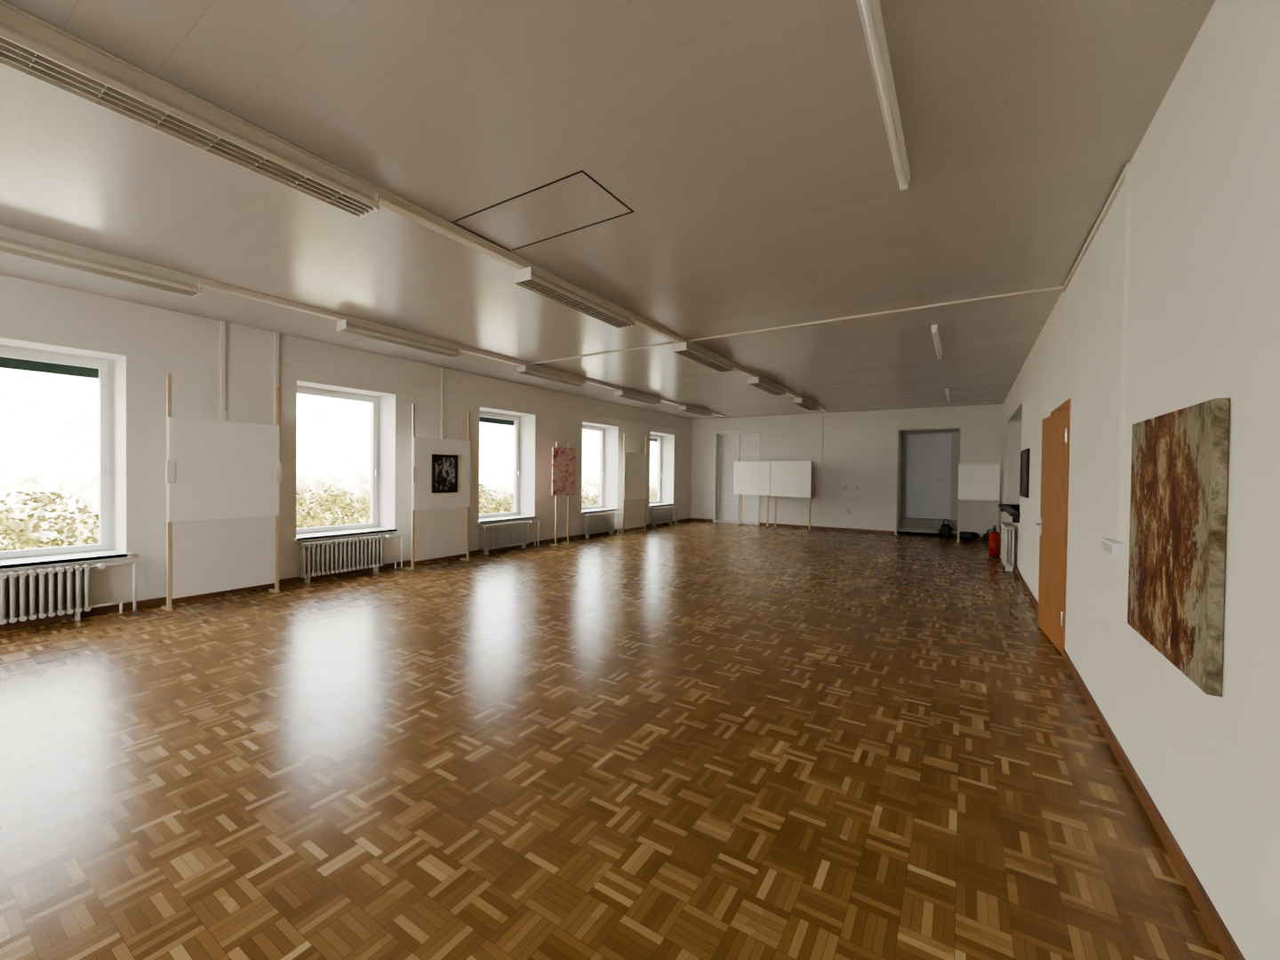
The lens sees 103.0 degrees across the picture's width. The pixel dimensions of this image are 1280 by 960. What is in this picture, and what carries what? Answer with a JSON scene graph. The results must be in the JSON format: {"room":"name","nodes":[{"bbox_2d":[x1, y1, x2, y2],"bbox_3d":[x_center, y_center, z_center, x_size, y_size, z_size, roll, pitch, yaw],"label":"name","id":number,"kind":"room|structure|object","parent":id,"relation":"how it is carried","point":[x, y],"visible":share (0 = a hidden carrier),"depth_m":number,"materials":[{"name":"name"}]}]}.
{"room":"art gallery","nodes":[
{"label":"art gallery","id":0,"kind":"room"},
{"bbox_2d":[0,274,691,616],"bbox_3d":[-3.662,-0.274,8.515,0.564,3.223,19.428,1,1,33],"label":"wall","id":1,"kind":"structure","parent":0,"point":[145,343],"depth_m":6.54,"materials":[{"name":"paint"}]},
{"bbox_2d":[0,344,131,570],"bbox_3d":[-5.975,-0.253,4.886,0.664,2.125,1.440,1,1,33],"label":"window","id":2,"kind":"structure","parent":1,"relation":"in","point":[11,357],"depth_m":5.33,"materials":[{"name":"white paint"}]},
{"bbox_2d":[220,320,225,421],"bbox_3d":[-4.906,-1.204,5.989,0.020,1.323,0.040,1,1,33],"label":"conduit","id":3,"kind":"object","parent":1,"relation":"attached to","point":[222,323],"visible":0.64,"depth_m":5.98,"materials":[{"name":"paint"}]},
{"bbox_2d":[273,331,279,424],"bbox_3d":[-4.609,-1.007,6.453,0.030,1.723,0.040,1,1,33],"label":"conduit","id":4,"kind":"object","parent":1,"relation":"attached to","point":[276,334],"visible":0.43,"depth_m":6.44,"materials":[{"name":"paint"}]},
{"bbox_2d":[0,518,690,630],"bbox_3d":[-3.437,1.305,8.381,0.016,0.075,18.828,1,1,33],"label":"baseboard","id":5,"kind":"structure","parent":1,"relation":"attached to","point":[153,602],"depth_m":6.20,"materials":[{"name":"brown wood"}]},
{"bbox_2d":[294,385,398,541],"bbox_3d":[-4.329,-0.257,7.376,0.564,2.105,1.430,1,1,33],"label":"window","id":6,"kind":"structure","parent":1,"relation":"in","point":[309,533],"depth_m":7.74,"materials":[{"name":"white paint"}]},
{"bbox_2d":[440,367,443,439],"bbox_3d":[-3.301,-1.219,8.506,0.020,1.323,0.030,1,1,33],"label":"conduit","id":7,"kind":"object","parent":1,"relation":"attached to","point":[442,392],"visible":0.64,"depth_m":8.50,"materials":[{"name":"paint"}]},
{"bbox_2d":[279,362,686,431],"bbox_3d":[-1.583,-1.514,11.198,0.015,0.020,11.200,1,1,33],"label":"trim","id":8,"kind":"structure","parent":1,"relation":"attached to","point":[279,363],"depth_m":8.43,"materials":[{"name":"paint"}]},
{"bbox_2d":[477,410,536,523],"bbox_3d":[-2.759,-0.283,9.933,0.664,2.125,1.470,1,1,33],"label":"window","id":9,"kind":"structure","parent":1,"relation":"in","point":[486,417],"depth_m":10.37,"materials":[{"name":"white paint"}]},
{"bbox_2d":[580,424,619,513],"bbox_3d":[-1.139,-0.287,12.381,0.564,2.105,1.480,1,1,33],"label":"window","id":10,"kind":"structure","parent":1,"relation":"in","point":[586,509],"depth_m":12.99,"materials":[{"name":"white paint"}]},
{"bbox_2d":[648,433,675,507],"bbox_3d":[0.410,-0.313,14.904,0.664,2.125,1.440,1,1,33],"label":"window","id":11,"kind":"structure","parent":1,"relation":"in","point":[653,437],"depth_m":15.48,"materials":[{"name":"white paint"}]},
{"bbox_2d":[0,0,1215,419],"bbox_3d":[0.374,-1.938,6.823,9.130,0.250,20.928,1,1,33],"label":"ceiling","id":12,"kind":"structure","parent":0,"point":[746,141],"depth_m":2.92,"materials":[{"name":"white paint"}]},
{"bbox_2d":[0,224,726,416],"bbox_3d":[-2.386,-1.824,7.214,0.130,0.054,17.980,1,1,33],"label":"track","id":13,"kind":"object","parent":12,"relation":"attached to","point":[205,283],"visible":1,"depth_m":5.11,"materials":[{"name":"white metal"}]},
{"bbox_2d":[0,232,200,296],"bbox_3d":[-4.445,-1.726,3.985,0.210,0.100,1.540,1,1,33],"label":"lamp","id":14,"kind":"object","parent":13,"relation":"attached to","point":[9,244],"visible":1,"depth_m":4.06,"materials":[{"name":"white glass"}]},
{"bbox_2d":[336,319,461,357],"bbox_3d":[-2.935,-1.741,6.355,0.210,0.100,1.540,1,1,33],"label":"lamp","id":15,"kind":"object","parent":13,"relation":"attached to","point":[345,326],"visible":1,"depth_m":6.21,"materials":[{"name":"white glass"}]},
{"bbox_2d":[516,365,586,386],"bbox_3d":[-1.462,-1.755,8.665,0.210,0.100,1.540,1,1,33],"label":"lamp","id":16,"kind":"object","parent":13,"relation":"attached to","point":[524,370],"visible":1,"depth_m":8.52,"materials":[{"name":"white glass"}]},
{"bbox_2d":[614,389,661,404],"bbox_3d":[-0.022,-1.768,10.925,0.210,0.100,1.540,1,1,33],"label":"lamp","id":17,"kind":"object","parent":13,"relation":"attached to","point":[619,393],"visible":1,"depth_m":10.78,"materials":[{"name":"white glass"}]},
{"bbox_2d":[678,406,711,416],"bbox_3d":[1.456,-1.782,13.244,0.210,0.100,1.540,1,1,33],"label":"lamp","id":18,"kind":"object","parent":13,"relation":"attached to","point":[685,409],"visible":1,"depth_m":13.08,"materials":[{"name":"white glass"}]},
{"bbox_2d":[0,0,827,411],"bbox_3d":[-0.008,-1.774,5.698,0.130,0.054,17.980,1,1,33],"label":"track","id":19,"kind":"object","parent":12,"relation":"attached to","point":[388,200],"visible":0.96,"depth_m":2.90,"materials":[{"name":"white metal"}]},
{"bbox_2d":[0,16,379,217],"bbox_3d":[-2.067,-1.677,2.470,0.210,0.100,1.540,1,1,33],"label":"lamp","id":20,"kind":"object","parent":19,"relation":"attached to","point":[24,51],"visible":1,"depth_m":2.30,"materials":[{"name":"white metal"}]},
{"bbox_2d":[512,266,634,328],"bbox_3d":[-0.557,-1.691,4.839,0.210,0.100,1.540,1,1,33],"label":"lamp","id":21,"kind":"object","parent":19,"relation":"attached to","point":[526,278],"visible":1,"depth_m":4.65,"materials":[{"name":"white metal"}]},
{"bbox_2d":[672,342,733,372],"bbox_3d":[0.915,-1.705,7.150,0.210,0.100,1.540,1,1,33],"label":"lamp","id":22,"kind":"object","parent":19,"relation":"attached to","point":[684,349],"visible":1,"depth_m":6.97,"materials":[{"name":"white metal"}]},
{"bbox_2d":[747,376,784,395],"bbox_3d":[2.356,-1.718,9.410,0.210,0.100,1.540,1,1,33],"label":"lamp","id":23,"kind":"object","parent":19,"relation":"attached to","point":[756,382],"visible":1,"depth_m":9.22,"materials":[{"name":"white metal"}]},
{"bbox_2d":[792,398,818,410],"bbox_3d":[3.834,-1.732,11.729,0.210,0.100,1.540,1,1,33],"label":"lamp","id":24,"kind":"object","parent":19,"relation":"attached to","point":[799,402],"visible":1,"depth_m":11.54,"materials":[{"name":"white metal"}]},
{"bbox_2d":[451,169,634,251],"bbox_3d":[-0.673,-1.783,3.443,1.162,0.013,0.542,1,1,33],"label":"ceiling hatch","id":25,"kind":"object","parent":12,"relation":"in","point":[581,171],"depth_m":3.36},
{"bbox_2d":[528,285,1063,364],"bbox_3d":[1.029,-1.791,6.339,6.600,0.015,0.035,1,1,33],"label":"trim","id":26,"kind":"structure","parent":12,"relation":"attached to","point":[1056,287],"depth_m":5.59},
{"bbox_2d":[856,0,910,191],"bbox_3d":[1.105,-1.696,2.274,0.060,0.089,1.500,1,1,33],"label":"light","id":27,"kind":"object","parent":12,"relation":"attached to","point":[870,12],"visible":1,"depth_m":2.14,"materials":[{"name":"white paint"}]},
{"bbox_2d":[931,324,942,359],"bbox_3d":[3.744,-1.721,6.414,0.060,0.089,1.500,1,1,33],"label":"light","id":28,"kind":"object","parent":12,"relation":"attached to","point":[934,328],"visible":1,"depth_m":6.20,"materials":[{"name":"white paint"}]},
{"bbox_2d":[944,388,950,402],"bbox_3d":[6.383,-1.746,10.555,0.060,0.089,1.500,1,1,33],"label":"light","id":29,"kind":"object","parent":12,"relation":"attached to","point":[947,390],"visible":1,"depth_m":10.34,"materials":[{"name":"white paint"}]},
{"bbox_2d":[0,520,1224,959],"bbox_3d":[-0.071,1.513,6.238,9.130,0.200,19.428,1,1,33],"label":"floor","id":30,"kind":"structure","parent":0,"point":[687,740],"depth_m":2.54,"materials":[{"name":"wood parquet"}]},
{"bbox_2d":[0,561,135,624],"bbox_3d":[-5.649,1.102,4.718,0.135,0.528,1.433,1,1,33],"label":"radiator","id":31,"kind":"object","parent":30,"relation":"on","point":[31,614],"visible":1,"depth_m":4.79,"materials":[{"name":"metal"}]},
{"bbox_2d":[160,372,281,611],"bbox_3d":[-4.704,0.123,5.771,0.210,2.480,1.055,1,1,33],"label":"display panel","id":32,"kind":"object","parent":30,"relation":"on","point":[220,471],"visible":1,"depth_m":5.67,"materials":[{"name":"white wood"}]},
{"bbox_2d":[298,534,402,583],"bbox_3d":[-4.042,1.087,7.239,0.135,0.528,1.433,1,1,33],"label":"radiator","id":33,"kind":"object","parent":30,"relation":"on","point":[324,557],"visible":1,"depth_m":7.04,"materials":[{"name":"metal"}]},
{"bbox_2d":[404,404,471,569],"bbox_3d":[-3.199,0.104,8.132,0.210,2.490,1.075,1,1,33],"label":"display panel","id":34,"kind":"object","parent":30,"relation":"on","point":[441,532],"visible":1,"depth_m":8.01,"materials":[{"name":"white wood"}]},
{"bbox_2d":[431,454,457,493],"bbox_3d":[-3.095,-0.099,8.079,0.030,0.600,0.460,1,1,33],"label":"framed artwork","id":35,"kind":"object","parent":34,"relation":"attached to","point":[444,468],"visible":1,"depth_m":8.07,"materials":[{"name":"brown wood"}]},
{"bbox_2d":[480,520,539,553],"bbox_3d":[-2.440,1.072,9.752,0.135,0.528,1.433,1,1,33],"label":"radiator","id":36,"kind":"object","parent":30,"relation":"on","point":[499,535],"visible":1,"depth_m":9.53,"materials":[{"name":"metal"}]},
{"bbox_2d":[549,442,569,545],"bbox_3d":[-1.649,0.284,10.552,0.190,2.100,0.420,1,1,33],"label":"stand","id":37,"kind":"object","parent":30,"relation":"on","point":[568,496],"visible":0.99,"depth_m":10.37,"materials":[{"name":"brown wood"}]},
{"bbox_2d":[552,447,575,495],"bbox_3d":[-1.568,-0.174,10.497,0.030,0.980,0.700,1,1,33],"label":"painting","id":38,"kind":"object","parent":37,"relation":"attached to","point":[563,459],"visible":1,"depth_m":10.46},
{"bbox_2d":[583,512,621,537],"bbox_3d":[-0.866,1.057,12.223,0.135,0.528,1.433,1,1,33],"label":"radiator","id":39,"kind":"object","parent":30,"relation":"on","point":[607,519],"visible":1,"depth_m":12.01,"materials":[{"name":"metal"}]},
{"bbox_2d":[616,433,647,534],"bbox_3d":[-0.181,0.095,12.867,0.210,2.450,1.065,1,1,33],"label":"display panel","id":40,"kind":"object","parent":30,"relation":"on","point":[635,465],"visible":1,"depth_m":12.77,"materials":[{"name":"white wood"}]},
{"bbox_2d":[650,505,677,527],"bbox_3d":[0.736,1.042,14.736,0.135,0.528,1.433,1,1,33],"label":"radiator","id":41,"kind":"object","parent":30,"relation":"on","point":[661,515],"visible":1,"depth_m":14.51,"materials":[{"name":"metal"}]},
{"bbox_2d":[733,461,771,527],"bbox_3d":[3.254,0.395,14.826,1.228,1.880,0.360,1,1,45],"label":"display board","id":42,"kind":"object","parent":30,"relation":"on","point":[749,477],"visible":1,"depth_m":14.77,"materials":[{"name":"white paint"}]},
{"bbox_2d":[770,460,813,531],"bbox_3d":[4.127,0.415,13.956,1.196,1.885,0.360,1,1,45],"label":"display board","id":43,"kind":"object","parent":30,"relation":"on","point":[788,478],"visible":1,"depth_m":13.90,"materials":[{"name":"white paint"}]},
{"bbox_2d":[938,519,952,538],"bbox_3d":[7.418,1.184,12.355,0.236,0.472,0.279,0,1,-39],"label":"bag","id":44,"kind":"object","parent":30,"relation":"on","point":[945,531],"visible":1,"depth_m":12.29,"materials":[{"name":"plastic"}]},
{"bbox_2d":[959,531,979,540],"bbox_3d":[7.757,1.274,11.999,0.426,0.311,0.282,1,1,33],"label":"bag","id":45,"kind":"object","parent":30,"relation":"on","point":[963,535],"visible":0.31,"depth_m":11.92,"materials":[{"name":"plastic"}]},
{"bbox_2d":[956,463,999,543],"bbox_3d":[7.647,0.529,11.518,0.782,1.810,0.360,1,1,33],"label":"display board","id":46,"kind":"object","parent":30,"relation":"on","point":[976,481],"visible":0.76,"depth_m":11.49,"materials":[{"name":"white paint"}]},
{"bbox_2d":[982,533,989,542],"bbox_3d":[8.102,1.304,11.807,0.275,0.265,0.280,1,1,33],"label":"bag","id":47,"kind":"object","parent":30,"relation":"on","point":[985,534],"visible":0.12,"depth_m":11.77,"materials":[{"name":"plastic"}]},
{"bbox_2d":[985,525,999,558],"bbox_3d":[6.603,1.147,9.500,0.171,0.605,0.185,0,1,-17],"label":"fire extinguisher","id":48,"kind":"object","parent":30,"relation":"on","point":[994,540],"visible":1,"depth_m":9.43,"materials":[{"name":"red metal"}]},
{"bbox_2d":[1000,521,1015,571],"bbox_3d":[6.204,1.101,8.613,0.135,0.713,1.283,1,1,33],"label":"radiator","id":49,"kind":"object","parent":30,"relation":"on","point":[1007,529],"visible":1,"depth_m":8.12,"materials":[{"name":"metal"}]},
{"bbox_2d":[690,403,1002,538],"bbox_3d":[5.299,-0.247,14.502,8.116,3.223,0.900,1,1,33],"label":"wall","id":50,"kind":"structure","parent":0,"point":[860,448],"depth_m":13.79,"materials":[{"name":"paint"}]},
{"bbox_2d":[713,430,760,525],"bbox_3d":[2.928,-0.083,15.471,1.470,2.810,0.015,1,1,33],"label":"trim","id":51,"kind":"structure","parent":50,"relation":"attached to","point":[759,431],"depth_m":15.60,"materials":[{"name":"white paint"}]},
{"bbox_2d":[717,432,759,522],"bbox_3d":[3.051,-0.089,15.663,1.370,2.700,0.080,1,1,33],"label":"door","id":52,"kind":"structure","parent":50,"relation":"in","point":[732,447],"depth_m":15.78,"materials":[{"name":"white paint"}]},
{"bbox_2d":[819,412,823,486],"bbox_3d":[5.029,-0.845,14.118,0.050,2.023,0.030,1,1,33],"label":"conduit","id":53,"kind":"object","parent":50,"relation":"attached to","point":[821,416],"visible":1,"depth_m":14.11,"materials":[{"name":"paint"}]},
{"bbox_2d":[690,518,983,540],"bbox_3d":[5.034,1.329,14.137,8.084,0.075,0.016,1,1,33],"label":"baseboard","id":54,"kind":"structure","parent":50,"relation":"attached to","point":[692,519],"depth_m":14.08,"materials":[{"name":"brown wood"}]},
{"bbox_2d":[846,508,850,513],"bbox_3d":[5.631,0.839,13.741,0.100,0.160,0.036,1,1,33],"label":"wall socket","id":55,"kind":"object","parent":50,"relation":"attached to","point":[848,510],"visible":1,"depth_m":13.73,"materials":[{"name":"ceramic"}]},
{"bbox_2d":[896,431,959,537],"bbox_3d":[7.445,0.069,13.147,1.330,2.680,0.920,1,1,33],"label":"door","id":56,"kind":"structure","parent":50,"relation":"in","point":[929,493],"depth_m":13.46,"materials":[{"name":"concrete"}]},
{"bbox_2d":[896,427,960,535],"bbox_3d":[7.188,0.017,12.742,1.370,2.610,0.040,1,1,33],"label":"trim","id":57,"kind":"structure","parent":50,"relation":"attached to","point":[944,428],"depth_m":12.90,"materials":[{"name":"metal"}]},
{"bbox_2d":[1000,0,1279,959],"bbox_3d":[3.609,-0.121,3.882,0.450,3.223,19.428,1,1,33],"label":"wall","id":58,"kind":"structure","parent":0,"point":[1204,308],"depth_m":1.93,"materials":[{"name":"paint"}]},
{"bbox_2d":[998,504,1020,522],"bbox_3d":[6.783,0.582,9.110,0.450,0.150,3.250,1,1,33],"label":"shelf","id":59,"kind":"object","parent":58,"relation":"attached to","point":[1015,514],"visible":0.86,"depth_m":8.46,"materials":[{"name":"black plastic"}]},
{"bbox_2d":[1019,448,1030,497],"bbox_3d":[5.417,-0.093,7.172,0.030,0.660,0.920,1,1,33],"label":"painting","id":60,"kind":"object","parent":58,"relation":"attached to","point":[1024,484],"visible":1,"depth_m":7.08,"materials":[{"name":"brown wood"}]},
{"bbox_2d":[1034,408,1067,654],"bbox_3d":[3.799,0.433,4.713,0.096,2.073,0.970,1,1,28],"label":"door","id":61,"kind":"structure","parent":58,"relation":"in","point":[1054,428],"depth_m":4.65,"materials":[{"name":"brown wood"}]},
{"bbox_2d":[1050,398,1071,648],"bbox_3d":[3.890,0.403,4.656,0.130,2.160,1.090,1,1,33],"label":"trim","id":62,"kind":"structure","parent":58,"relation":"attached to","point":[1066,404],"depth_m":4.24,"materials":[{"name":"brown wood"}]},
{"bbox_2d":[1061,162,1132,541],"bbox_3d":[3.214,-0.693,3.681,0.020,2.043,2.190,1,1,33],"label":"conduit","id":63,"kind":"object","parent":58,"relation":"attached to","point":[1125,176],"visible":1,"depth_m":2.77,"materials":[{"name":"plastic"}]},
{"bbox_2d":[1101,538,1125,558],"bbox_3d":[2.629,0.378,2.833,0.058,0.080,0.260,1,1,33],"label":"switch box","id":64,"kind":"object","parent":58,"relation":"attached to","point":[1115,548],"visible":0.99,"depth_m":2.75,"materials":[{"name":"white paint"}]},
{"bbox_2d":[1000,538,1245,959],"bbox_3d":[3.393,1.448,4.029,0.016,0.075,18.828,1,1,33],"label":"baseboard","id":65,"kind":"structure","parent":58,"relation":"attached to","point":[1222,937],"depth_m":2.09,"materials":[{"name":"brown wood"}]},
{"bbox_2d":[1127,397,1230,696],"bbox_3d":[2.170,0.220,2.093,0.035,0.985,0.980,1,1,33],"label":"abstract painting","id":66,"kind":"object","parent":58,"relation":"attached to","point":[1180,458],"visible":1,"depth_m":1.90},
{"label":"outside","id":67,"kind":"structure","parent":0,"visible":0},
{"bbox_3d":[4.006,2.012,6.353,24.000,0.100,75.000,1,1,33],"label":"ground","id":68,"kind":"structure","parent":67,"visible":0},
{"bbox_2d":[0,482,657,551],"bbox_3d":[-3.703,0.931,13.629,1.366,1.768,29.084,1,1,33],"label":"hedge","id":69,"kind":"object","parent":68,"relation":"on","point":[36,526],"visible":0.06,"depth_m":7.08,"materials":[{"name":"green plant"}]},
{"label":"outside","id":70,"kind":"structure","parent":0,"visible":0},
{"bbox_2d":[0,368,657,551],"bbox_3d":[-12.524,-3.740,17.446,18.000,10.692,72.000,1,1,33],"label":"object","id":71,"kind":"structure","parent":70,"point":[49,422],"depth_m":9.89,"materials":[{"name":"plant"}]}
]}

